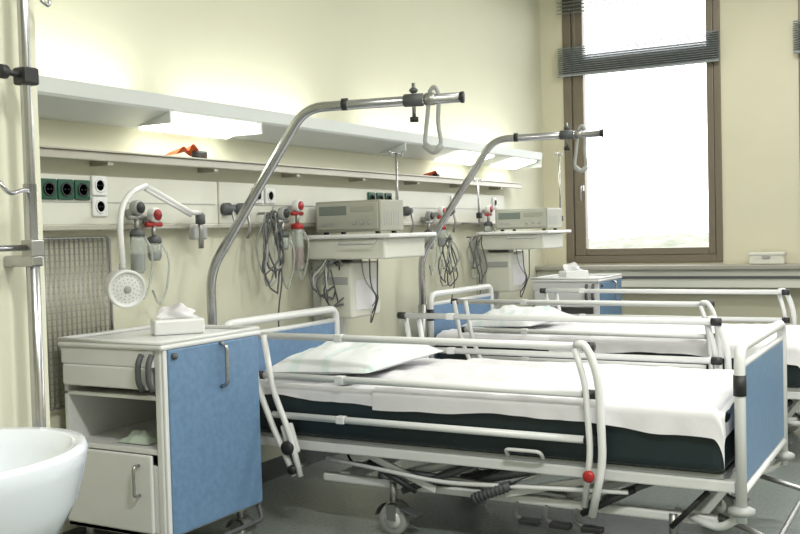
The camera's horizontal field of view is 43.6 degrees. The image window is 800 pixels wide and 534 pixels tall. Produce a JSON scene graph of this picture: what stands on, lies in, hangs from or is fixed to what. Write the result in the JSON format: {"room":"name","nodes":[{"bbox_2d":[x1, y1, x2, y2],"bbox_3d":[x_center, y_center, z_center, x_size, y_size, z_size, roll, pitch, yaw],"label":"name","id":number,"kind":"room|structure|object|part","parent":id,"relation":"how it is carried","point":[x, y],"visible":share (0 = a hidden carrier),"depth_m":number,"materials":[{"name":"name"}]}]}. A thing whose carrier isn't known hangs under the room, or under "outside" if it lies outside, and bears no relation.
{"room":"hospital room","nodes":[
{"label":"hospital room","id":0,"kind":"room"},
{"bbox_2d":[0,0,49,427],"bbox_3d":[-2.294,-0.437,1.333,0.900,3.400,3.720,0,2,29],"label":"wall","id":1,"kind":"structure","parent":0,"point":[15,389],"depth_m":2.67,"materials":[{"name":"beige paint"}]},
{"bbox_2d":[0,427,88,533],"bbox_3d":[-0.980,0.737,2.175,0.554,0.917,0.633,0,2,29],"label":"washbasin","id":2,"kind":"object","parent":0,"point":[42,468],"visible":1,"depth_m":2.13,"materials":[{"name":"white ceramic"}]},
{"bbox_2d":[60,449,339,533],"bbox_3d":[-0.232,1.001,5.897,0.015,0.100,6.125,0,2,29],"label":"baseboard","id":3,"kind":"structure","parent":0,"point":[276,467],"depth_m":5.17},
{"bbox_2d":[34,0,544,532],"bbox_3d":[-1.250,-0.569,4.321,0.200,3.400,10.360,0,2,29],"label":"wall","id":4,"kind":"structure","parent":0,"point":[283,56],"depth_m":5.27,"materials":[{"name":"beige paint"}]},
{"bbox_2d":[43,236,113,410],"bbox_3d":[-1.332,0.219,3.895,0.016,0.672,0.581,0,2,29],"label":"radiator","id":5,"kind":"object","parent":4,"relation":"attached to","point":[108,242],"visible":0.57,"depth_m":3.96,"materials":[{"name":"silver metal"}]},
{"bbox_2d":[41,173,503,230],"bbox_3d":[-0.455,-0.329,5.459,0.069,0.220,5.100,0,2,29],"label":"panel","id":6,"kind":"object","parent":4,"relation":"attached to","point":[207,197],"visible":0.52,"depth_m":4.68,"materials":[{"name":"beige plastic"}]},
{"bbox_2d":[41,178,56,199],"bbox_3d":[-1.345,-0.299,3.825,0.016,0.080,0.080,0,2,29],"label":"power socket","id":7,"kind":"object","parent":6,"relation":"attached to","point":[48,186],"visible":0.87,"depth_m":3.82,"materials":[{"name":"green plastic"}]},
{"bbox_2d":[57,179,73,199],"bbox_3d":[-1.303,-0.302,3.899,0.016,0.080,0.080,0,2,29],"label":"power socket","id":8,"kind":"object","parent":6,"relation":"attached to","point":[65,187],"visible":1,"depth_m":3.89,"materials":[{"name":"green plastic"}]},
{"bbox_2d":[74,180,90,199],"bbox_3d":[-1.261,-0.306,3.973,0.016,0.080,0.080,0,2,29],"label":"power socket","id":9,"kind":"object","parent":6,"relation":"attached to","point":[81,187],"visible":1,"depth_m":3.96,"materials":[{"name":"green plastic"}]},
{"bbox_2d":[91,175,106,195],"bbox_3d":[-1.218,-0.330,4.051,0.016,0.080,0.080,0,2,29],"label":"power socket","id":10,"kind":"object","parent":6,"relation":"attached to","point":[98,183],"visible":1,"depth_m":4.04,"materials":[{"name":"white plastic"}]},
{"bbox_2d":[92,197,107,215],"bbox_3d":[-1.216,-0.245,4.054,0.016,0.080,0.080,0,2,29],"label":"power socket","id":11,"kind":"object","parent":6,"relation":"attached to","point":[99,204],"visible":1,"depth_m":4.05,"materials":[{"name":"white plastic"}]},
{"bbox_2d":[125,200,153,299],"bbox_3d":[-1.096,-0.071,4.189,0.083,0.417,0.106,0,2,29],"label":"oxygen flowmeter","id":12,"kind":"object","parent":6,"relation":"attached to","point":[135,211],"visible":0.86,"depth_m":4.16,"materials":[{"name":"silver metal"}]},
{"bbox_2d":[103,183,206,307],"bbox_3d":[-1.006,-0.100,4.121,0.180,0.478,0.920,-1,2,6],"label":"reading lamp","id":13,"kind":"object","parent":6,"relation":"attached to","point":[125,288],"visible":1,"depth_m":3.74,"materials":[{"name":"grey plastic"}]},
{"bbox_2d":[143,207,169,304],"bbox_3d":[-1.046,-0.045,4.277,0.083,0.417,0.106,0,2,29],"label":"suction regulator","id":14,"kind":"object","parent":6,"relation":"attached to","point":[154,215],"visible":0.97,"depth_m":4.25,"materials":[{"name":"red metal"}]},
{"bbox_2d":[220,203,235,221],"bbox_3d":[-0.801,-0.218,4.729,0.071,0.172,0.060,0,2,29],"label":"gas valve","id":15,"kind":"object","parent":6,"relation":"attached to","point":[226,208],"visible":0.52,"depth_m":4.71,"materials":[{"name":"grey plastic"}]},
{"bbox_2d":[235,203,251,238],"bbox_3d":[-0.747,-0.223,4.825,0.071,0.172,0.060,0,2,29],"label":"gas valve","id":16,"kind":"object","parent":6,"relation":"attached to","point":[238,206],"visible":0.6,"depth_m":4.81,"materials":[{"name":"grey plastic"}]},
{"bbox_2d":[252,188,262,203],"bbox_3d":[-0.705,-0.355,4.967,0.016,0.080,0.080,0,2,29],"label":"power socket","id":17,"kind":"object","parent":6,"relation":"attached to","point":[260,199],"visible":0.39,"depth_m":4.98,"materials":[{"name":"white plastic"}]},
{"bbox_2d":[264,188,274,203],"bbox_3d":[-0.656,-0.360,5.054,0.016,0.080,0.080,0,2,29],"label":"power socket","id":18,"kind":"object","parent":6,"relation":"attached to","point":[269,192],"visible":1,"depth_m":5.04,"materials":[{"name":"white plastic"}]},
{"bbox_2d":[255,207,284,326],"bbox_3d":[-0.650,0.044,4.950,0.114,0.680,0.204,0,2,29],"label":"cable bundle","id":19,"kind":"object","parent":6,"relation":"hanging from","point":[267,225],"visible":0.98,"depth_m":4.93,"materials":[{"name":"grey rubber"}]},
{"bbox_2d":[273,207,294,288],"bbox_3d":[-0.593,-0.096,5.087,0.083,0.417,0.106,0,2,29],"label":"oxygen flowmeter","id":20,"kind":"object","parent":6,"relation":"attached to","point":[283,212],"visible":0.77,"depth_m":5.06,"materials":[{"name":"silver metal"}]},
{"bbox_2d":[288,200,309,279],"bbox_3d":[-0.530,-0.141,5.199,0.083,0.417,0.106,0,2,29],"label":"suction regulator","id":21,"kind":"object","parent":6,"relation":"attached to","point":[297,228],"visible":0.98,"depth_m":5.17,"materials":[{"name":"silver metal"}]},
{"bbox_2d":[367,192,374,199],"bbox_3d":[-0.167,-0.403,5.926,0.016,0.080,0.080,0,2,29],"label":"power socket","id":22,"kind":"object","parent":6,"relation":"attached to","point":[370,195],"visible":0.66,"depth_m":5.91,"materials":[{"name":"green plastic"}]},
{"bbox_2d":[376,193,383,198],"bbox_3d":[-0.118,-0.407,6.013,0.016,0.080,0.080,0,2,29],"label":"power socket","id":23,"kind":"object","parent":6,"relation":"attached to","point":[378,195],"visible":0.48,"depth_m":6.00,"materials":[{"name":"green plastic"}]},
{"bbox_2d":[384,193,391,199],"bbox_3d":[-0.070,-0.411,6.100,0.016,0.080,0.080,0,2,29],"label":"power socket","id":24,"kind":"object","parent":6,"relation":"attached to","point":[387,196],"visible":0.59,"depth_m":6.08,"materials":[{"name":"green plastic"}]},
{"bbox_2d":[389,150,402,199],"bbox_3d":[-0.105,-0.434,5.752,0.245,0.452,0.157,0,2,29],"label":"rod","id":25,"kind":"object","parent":6,"relation":"attached to","point":[390,152],"visible":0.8,"depth_m":5.69,"materials":[{"name":"silver metal"}]},
{"bbox_2d":[403,206,414,232],"bbox_3d":[0.059,-0.294,6.263,0.071,0.172,0.060,0,2,29],"label":"gas valve","id":26,"kind":"object","parent":6,"relation":"attached to","point":[407,210],"visible":0.98,"depth_m":6.25,"materials":[{"name":"grey plastic"}]},
{"bbox_2d":[421,211,437,274],"bbox_3d":[0.189,-0.155,6.482,0.083,0.417,0.106,0,2,29],"label":"oxygen flowmeter","id":27,"kind":"object","parent":6,"relation":"attached to","point":[429,215],"visible":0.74,"depth_m":6.46,"materials":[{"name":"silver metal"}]},
{"bbox_2d":[434,206,449,268],"bbox_3d":[0.276,-0.193,6.638,0.083,0.417,0.106,0,2,29],"label":"suction regulator","id":28,"kind":"object","parent":6,"relation":"attached to","point":[441,238],"visible":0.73,"depth_m":6.60,"materials":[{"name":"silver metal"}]},
{"bbox_2d":[438,234,459,298],"bbox_3d":[0.322,0.069,6.674,0.124,0.580,0.194,0,2,29],"label":"cable bundle","id":29,"kind":"object","parent":6,"relation":"hanging from","point":[454,268],"visible":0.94,"depth_m":6.66,"materials":[{"name":"grey rubber"}]},
{"bbox_2d":[446,207,456,231],"bbox_3d":[0.352,-0.320,6.786,0.071,0.172,0.060,0,2,29],"label":"gas valve","id":30,"kind":"object","parent":6,"relation":"attached to","point":[453,212],"visible":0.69,"depth_m":6.77,"materials":[{"name":"grey plastic"}]},
{"bbox_2d":[462,178,482,225],"bbox_3d":[0.524,-0.452,6.933,0.137,0.332,0.153,-3,2,-31],"label":"rod","id":31,"kind":"object","parent":6,"relation":"attached to","point":[478,215],"visible":0.96,"depth_m":6.90,"materials":[{"name":"silver metal"}]},
{"bbox_2d":[466,233,487,294],"bbox_3d":[0.534,0.050,7.052,0.125,0.580,0.164,0,2,29],"label":"cable bundle","id":32,"kind":"object","parent":6,"relation":"hanging from","point":[472,238],"visible":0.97,"depth_m":7.05,"materials":[{"name":"grey rubber"}]},
{"bbox_2d":[482,205,494,251],"bbox_3d":[0.647,-0.245,7.299,0.083,0.417,0.106,0,2,29],"label":"suction regulator","id":33,"kind":"object","parent":6,"relation":"attached to","point":[488,210],"visible":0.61,"depth_m":7.26,"materials":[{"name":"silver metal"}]},
{"bbox_2d":[492,197,496,207],"bbox_3d":[0.712,-0.481,7.494,0.016,0.080,0.080,0,2,29],"label":"power socket","id":34,"kind":"object","parent":6,"relation":"attached to","point":[494,200],"visible":0.96,"depth_m":7.47,"materials":[{"name":"white plastic"}]},
{"bbox_2d":[555,151,563,220],"bbox_3d":[0.995,-0.569,7.492,0.465,0.562,0.157,0,2,29],"label":"rod","id":35,"kind":"object","parent":6,"relation":"attached to","point":[555,151],"visible":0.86,"depth_m":7.38,"materials":[{"name":"silver metal"}]},
{"bbox_2d":[39,145,523,189],"bbox_3d":[-0.384,-0.511,5.525,0.129,0.056,5.300,0,2,29],"label":"rail","id":36,"kind":"object","parent":4,"relation":"attached to","point":[97,158],"visible":0.97,"depth_m":4.71,"materials":[{"name":"silver metal"}]},
{"bbox_2d":[166,144,206,157],"bbox_3d":[-0.963,-0.521,4.495,0.090,0.064,0.220,0,2,29],"label":"rubber tourniquet","id":37,"kind":"object","parent":36,"relation":"on","point":[192,150],"visible":0.87,"depth_m":4.52,"materials":[{"name":"orange rubber"}]},
{"bbox_2d":[424,171,439,176],"bbox_3d":[0.203,-0.613,6.575,0.090,0.042,0.132,0,2,29],"label":"rubber tourniquet","id":38,"kind":"object","parent":36,"relation":"on","point":[433,173],"visible":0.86,"depth_m":6.58,"materials":[{"name":"orange"}]},
{"bbox_2d":[37,75,541,169],"bbox_3d":[-0.331,-0.721,5.500,0.250,0.145,5.474,0,2,29],"label":"light fixture","id":39,"kind":"object","parent":4,"relation":"attached to","point":[59,99],"depth_m":4.57,"materials":[{"name":"white metal"}]},
{"bbox_2d":[304,232,436,333],"bbox_3d":[-0.182,0.169,5.397,0.599,0.695,0.546,0,2,29],"label":"shelf","id":40,"kind":"object","parent":4,"relation":"attached to","point":[357,281],"visible":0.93,"depth_m":5.29,"materials":[{"name":"white metal"}]},
{"bbox_2d":[305,259,343,318],"bbox_3d":[-0.371,0.196,5.263,0.226,0.520,0.213,-2,2,-12],"label":"cable bundle","id":41,"kind":"object","parent":40,"relation":"hanging from","point":[325,296],"visible":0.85,"depth_m":5.20,"materials":[{"name":"grey rubber"}]},
{"bbox_2d":[316,199,403,234],"bbox_3d":[-0.219,-0.264,5.337,0.401,0.175,0.268,0,2,29],"label":"patient monitor","id":42,"kind":"object","parent":40,"relation":"on","point":[378,215],"visible":1,"depth_m":5.23,"materials":[{"name":"grey plastic"}]},
{"bbox_2d":[476,230,570,308],"bbox_3d":[0.872,0.082,7.257,0.619,0.685,0.506,0,2,29],"label":"shelf","id":43,"kind":"object","parent":4,"relation":"attached to","point":[506,270],"visible":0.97,"depth_m":7.16,"materials":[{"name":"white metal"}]},
{"bbox_2d":[495,207,561,230],"bbox_3d":[0.929,-0.343,7.243,0.401,0.160,0.318,0,2,29],"label":"patient monitor","id":44,"kind":"object","parent":43,"relation":"on","point":[520,218],"visible":0.98,"depth_m":7.12,"materials":[{"name":"grey plastic"}]},
{"bbox_2d":[185,407,799,533],"bbox_3d":[1.587,1.161,2.817,6.600,0.100,10.360,0,2,29],"label":"floor","id":45,"kind":"structure","parent":0,"point":[309,503],"depth_m":4.46,"materials":[{"name":"plastic"}]},
{"bbox_2d":[0,0,50,426],"bbox_3d":[-1.038,-0.511,2.509,0.139,3.400,0.393,0,2,29],"label":"pole","id":46,"kind":"object","parent":45,"relation":"on","point":[25,76],"visible":0.88,"depth_m":2.59,"materials":[{"name":"silver metal"}]},
{"bbox_2d":[57,325,263,533],"bbox_3d":[-0.925,0.696,3.958,0.569,0.881,0.626,0,2,29],"label":"bedside cabinet","id":47,"kind":"object","parent":45,"relation":"on","point":[197,393],"visible":0.95,"depth_m":3.78,"materials":[{"name":"white laminate"}]},
{"bbox_2d":[116,430,156,444],"bbox_3d":[-0.985,0.637,3.797,0.160,0.045,0.100,0,2,29],"label":"gloves","id":48,"kind":"object","parent":47,"relation":"in","point":[143,437],"visible":0.91,"depth_m":3.77,"materials":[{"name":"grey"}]},
{"bbox_2d":[150,303,204,335],"bbox_3d":[-0.897,0.205,4.028,0.200,0.123,0.120,-2,2,-22],"label":"tissue box","id":49,"kind":"object","parent":47,"relation":"on","point":[176,319],"visible":1,"depth_m":4.00,"materials":[{"name":"white cardboard"}]},
{"bbox_2d":[223,306,799,533],"bbox_3d":[0.441,0.650,4.289,2.356,0.878,1.134,0,2,29],"label":"hospital bed","id":50,"kind":"object","parent":45,"relation":"on","point":[482,422],"visible":0.92,"depth_m":3.86,"materials":[{"name":"white metal"}]},
{"bbox_2d":[206,83,464,324],"bbox_3d":[-0.292,-0.024,4.269,1.183,1.465,0.054,-1,2,15],"label":"pole","id":51,"kind":"object","parent":50,"relation":"attached to","point":[415,99],"visible":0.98,"depth_m":4.25,"materials":[{"name":"silver metal"}]},
{"bbox_2d":[265,341,442,373],"bbox_3d":[-0.195,0.388,4.557,0.520,0.144,0.780,-2,1,26],"label":"pillow","id":52,"kind":"object","parent":50,"relation":"on","point":[331,357],"visible":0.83,"depth_m":4.31,"materials":[{"name":"fabric"}]},
{"bbox_3d":[0.410,0.585,4.303,2.100,0.214,0.950,0,2,29],"label":"mattress","id":53,"kind":"part","parent":50,"relation":"part of","materials":[{"name":"black"}]},
{"bbox_2d":[531,274,621,314],"bbox_3d":[1.379,0.507,7.660,0.569,0.881,0.626,0,2,29],"label":"base cabinet","id":54,"kind":"object","parent":45,"relation":"on","point":[594,281],"visible":0.26,"depth_m":7.47,"materials":[{"name":"white laminate"}]},
{"bbox_2d":[559,262,588,277],"bbox_3d":[1.309,0.024,7.556,0.200,0.123,0.120,-2,2,-22],"label":"tissue box","id":55,"kind":"object","parent":54,"relation":"on","point":[573,270],"visible":0.97,"depth_m":7.53,"materials":[{"name":"white cardboard"}]},
{"bbox_2d":[427,284,799,444],"bbox_3d":[1.408,0.565,6.014,2.356,0.878,1.134,0,2,29],"label":"hospital bed","id":56,"kind":"object","parent":45,"relation":"on","point":[609,338],"visible":0.52,"depth_m":5.80,"materials":[{"name":"white metal"}]},
{"bbox_2d":[418,123,603,336],"bbox_3d":[0.653,-0.109,5.995,1.140,1.465,0.054,-1,2,16],"label":"pole","id":57,"kind":"object","parent":56,"relation":"attached to","point":[565,134],"visible":0.96,"depth_m":5.99,"materials":[{"name":"silver metal"}]},
{"bbox_2d":[462,305,574,327],"bbox_3d":[0.757,0.303,6.338,0.460,0.135,0.720,-2,1,32],"label":"pillow","id":58,"kind":"object","parent":56,"relation":"on","point":[507,309],"visible":0.77,"depth_m":6.16,"materials":[{"name":"fabric"}]},
{"bbox_3d":[1.377,0.499,6.028,2.100,0.214,0.950,0,2,29],"label":"mattress","id":59,"kind":"part","parent":56,"relation":"part of","materials":[{"name":"black"}]},
{"bbox_2d":[540,0,799,324],"bbox_3d":[3.986,-0.803,7.118,6.200,3.400,0.250,0,2,29],"label":"wall","id":60,"kind":"structure","parent":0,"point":[759,65],"depth_m":7.70,"materials":[{"name":"beige paint"}]},
{"bbox_2d":[562,0,722,262],"bbox_3d":[1.947,-1.195,8.107,1.280,2.320,0.163,0,2,29],"label":"window","id":61,"kind":"structure","parent":60,"relation":"in","point":[574,87],"depth_m":8.21,"materials":[{"name":"brown metal"}]},
{"bbox_2d":[556,0,718,77],"bbox_3d":[1.882,-1.984,8.032,1.310,0.795,0.050,0,2,29],"label":"blind","id":62,"kind":"object","parent":61,"relation":"attached to","point":[706,59],"visible":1,"depth_m":8.04,"materials":[{"name":"grey metal"}]},
{"bbox_2d":[535,263,799,287],"bbox_3d":[3.889,0.059,6.934,6.200,0.175,0.240,0,2,29],"label":"trim","id":63,"kind":"structure","parent":60,"relation":"attached to","point":[787,275],"depth_m":7.71,"materials":[{"name":"grey"}]},
{"bbox_2d":[748,252,786,263],"bbox_3d":[2.777,-0.067,7.549,0.260,0.090,0.153,0,2,29],"label":"box","id":64,"kind":"object","parent":63,"relation":"on","point":[754,257],"visible":1,"depth_m":7.49,"materials":[{"name":"beige plastic"}]},
{"bbox_2d":[793,20,799,53],"bbox_3d":[3.491,-1.994,7.129,1.300,0.795,0.050,0,2,29],"label":"blind","id":65,"kind":"object","parent":60,"relation":"attached to","point":[794,25],"visible":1,"depth_m":7.44,"materials":[{"name":"grey metal"}]},
{"bbox_2d":[798,0,799,134],"bbox_3d":[3.556,-1.206,7.205,1.270,2.320,0.163,0,2,29],"label":"window","id":66,"kind":"structure","parent":60,"relation":"in","point":[798,0],"depth_m":7.48,"materials":[{"name":"brown metal"}]},
{"label":"outside","id":67,"kind":"structure","parent":0,"visible":0},
{"bbox_3d":[67.297,4.907,95.627,270.000,0.500,208.000,0,2,29],"label":"field","id":68,"kind":"object","parent":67,"visible":0},
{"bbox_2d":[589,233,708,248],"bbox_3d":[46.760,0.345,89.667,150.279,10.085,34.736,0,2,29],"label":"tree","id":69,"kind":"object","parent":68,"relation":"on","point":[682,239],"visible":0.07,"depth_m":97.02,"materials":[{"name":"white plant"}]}
]}

